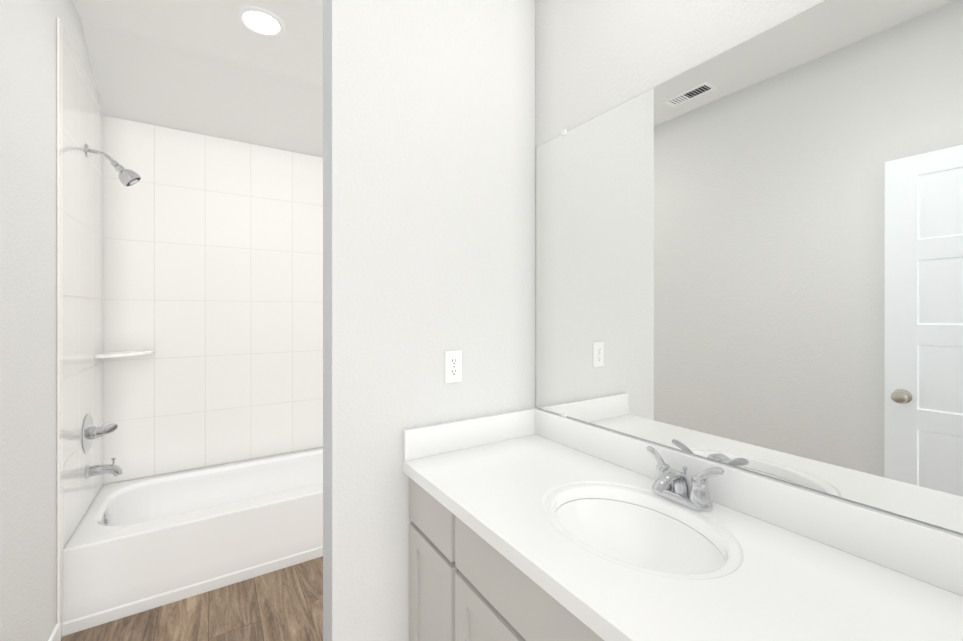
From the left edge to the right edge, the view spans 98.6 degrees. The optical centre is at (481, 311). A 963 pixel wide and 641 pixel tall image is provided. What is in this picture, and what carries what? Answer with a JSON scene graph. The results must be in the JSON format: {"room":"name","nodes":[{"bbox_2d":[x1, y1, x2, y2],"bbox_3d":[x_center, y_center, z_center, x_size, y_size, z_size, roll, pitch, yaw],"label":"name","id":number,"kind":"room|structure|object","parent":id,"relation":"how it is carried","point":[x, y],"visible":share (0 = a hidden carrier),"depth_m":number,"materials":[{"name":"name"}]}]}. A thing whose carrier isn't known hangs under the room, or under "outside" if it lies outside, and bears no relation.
{"room":"bathroom","nodes":[
{"label":"bathroom","id":0,"kind":"room"},
{"bbox_2d":[0,0,100,640],"bbox_3d":[-0.935,-0.030,0.387,0.120,2.680,4.745,0,0,-33],"label":"wall","id":1,"kind":"structure","parent":0,"point":[28,493],"depth_m":1.39,"materials":[{"name":"paint"}]},
{"bbox_2d":[48,623,60,640],"bbox_3d":[-0.521,1.267,0.878,1.109,0.085,2.513,0,0,-33],"label":"baseboard","id":2,"kind":"structure","parent":1,"relation":"attached to","point":[55,635],"depth_m":1.60,"materials":[{"name":"white paint"}]},
{"bbox_2d":[56,18,62,637],"bbox_3d":[-1.682,0.076,1.651,0.009,2.467,0.049,0,0,-33],"label":"trim","id":3,"kind":"structure","parent":1,"relation":"attached to","point":[59,204],"depth_m":1.64,"materials":[{"name":"white paint"}]},
{"bbox_2d":[62,25,103,547],"bbox_3d":[-1.903,-0.100,1.991,0.008,2.117,0.760,0,0,-33],"label":"wall tile","id":4,"kind":"structure","parent":1,"relation":"attached to","point":[83,368],"depth_m":1.90,"materials":[{"name":"white tile"}]},
{"bbox_2d":[61,556,322,640],"bbox_3d":[-0.199,1.350,0.867,1.876,0.080,4.745,0,0,-33],"label":"floor","id":5,"kind":"structure","parent":0,"point":[285,604],"depth_m":1.78,"materials":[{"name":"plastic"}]},
{"bbox_2d":[63,144,322,635],"bbox_3d":[-1.219,0.250,2.432,1.633,2.116,0.766,0,0,-33],"label":"bathtub","id":6,"kind":"object","parent":5,"relation":"on","point":[134,546],"visible":0.79,"depth_m":2.01,"materials":[{"name":"ceramic"}]},
{"bbox_2d":[409,480,601,640],"bbox_3d":[0.397,0.924,0.931,0.565,0.770,1.502,0,0,-33],"label":"bathroom vanity","id":7,"kind":"object","parent":5,"relation":"on","point":[460,589],"depth_m":1.09,"materials":[{"name":"paint"}]},
{"bbox_2d":[402,436,962,640],"bbox_3d":[0.391,0.518,0.920,0.586,0.038,1.512,0,0,-33],"label":"countertop","id":8,"kind":"structure","parent":7,"relation":"on","point":[774,584],"depth_m":0.80,"materials":[{"name":"white stone"}]},
{"bbox_2d":[546,484,737,583],"bbox_3d":[0.361,0.609,0.998,0.348,0.167,0.442,0,0,-33],"label":"sink","id":9,"kind":"object","parent":8,"relation":"in","point":[667,545],"depth_m":1.12,"materials":[{"name":"white ceramic"}]},
{"bbox_2d":[642,444,725,511],"bbox_3d":[0.496,0.443,1.081,0.140,0.112,0.216,0,0,-33],"label":"faucet","id":10,"kind":"object","parent":8,"relation":"on","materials":[{"name":"silver metal"}]},
{"bbox_2d":[73,0,322,85],"bbox_3d":[-0.013,-1.420,0.578,1.876,0.100,4.300,0,0,-33],"label":"ceiling","id":11,"kind":"structure","parent":0,"point":[217,28],"depth_m":2.00,"materials":[{"name":"white paint"}]},
{"bbox_2d":[237,7,284,36],"bbox_3d":[-1.041,-1.366,1.960,0.202,0.009,0.202,0,0,-33],"label":"recessed light","id":12,"kind":"object","parent":11,"relation":"in","point":[261,21],"visible":1,"depth_m":1.95,"materials":[{"name":"white paint"}]},
{"bbox_2d":[81,18,322,157],"bbox_3d":[-1.307,-1.284,2.566,1.636,0.376,0.445,0,0,-33],"label":"ceiling slope","id":13,"kind":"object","parent":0,"point":[143,79],"visible":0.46,"depth_m":2.36,"materials":[{"name":"white paint"}]},
{"bbox_2d":[103,115,321,484],"bbox_3d":[-1.462,-0.032,2.804,1.636,2.680,0.120,0,0,-33],"label":"wall","id":14,"kind":"structure","parent":0,"point":[223,463],"depth_m":2.58,"materials":[{"name":"paint"}]},
{"bbox_2d":[94,350,154,358],"bbox_3d":[-1.947,0.232,2.272,0.225,0.017,0.225,0,0,-33],"label":"corner shelf","id":15,"kind":"object","parent":14,"relation":"attached to","point":[113,354],"visible":1,"depth_m":2.23,"materials":[{"name":"tile"}]},
{"bbox_2d":[103,115,322,483],"bbox_3d":[-1.423,-0.067,2.752,1.628,2.050,0.008,0,0,-33],"label":"wall tile","id":16,"kind":"structure","parent":14,"relation":"attached to","point":[212,272],"depth_m":2.57,"materials":[{"name":"white tile"}]},
{"bbox_2d":[323,0,534,640],"bbox_3d":[-0.152,-0.031,1.545,0.815,2.680,0.125,0,0,-33],"label":"wall","id":17,"kind":"structure","parent":0,"point":[428,183],"depth_m":1.40,"materials":[{"name":"paint"}]},
{"bbox_2d":[445,350,461,382],"bbox_3d":[-0.101,0.199,1.499,0.070,0.115,0.007,0,0,-33],"label":"electrical outlet","id":18,"kind":"object","parent":17,"relation":"attached to","point":[453,366],"visible":1,"depth_m":1.50,"materials":[{"name":"white plastic"}]},
{"bbox_2d":[403,408,533,459],"bbox_3d":[-0.023,0.449,1.542,0.565,0.102,0.019,0,0,-33],"label":"backsplash","id":19,"kind":"structure","parent":17,"relation":"attached to","point":[430,440],"depth_m":1.51,"materials":[{"name":"white stone"}]},
{"bbox_2d":[535,0,962,534],"bbox_3d":[0.536,-0.031,1.345,0.120,2.680,4.745,0,0,-33],"label":"wall","id":20,"kind":"structure","parent":0,"point":[594,58],"depth_m":1.35,"materials":[{"name":"paint"}]},
{"bbox_2d":[534,408,962,595],"bbox_3d":[0.628,0.449,1.075,0.019,0.102,1.512,0,0,-33],"label":"backsplash","id":21,"kind":"structure","parent":20,"relation":"attached to","point":[932,554],"depth_m":0.90,"materials":[{"name":"white stone"}]},
{"bbox_2d":[536,0,962,533],"bbox_3d":[0.633,-0.145,1.077,0.010,1.084,1.491,0,0,-33],"label":"mirror","id":22,"kind":"object","parent":20,"relation":"attached to","point":[749,254],"visible":1,"depth_m":0.96,"materials":[{"name":"silver mirror"}]}
]}

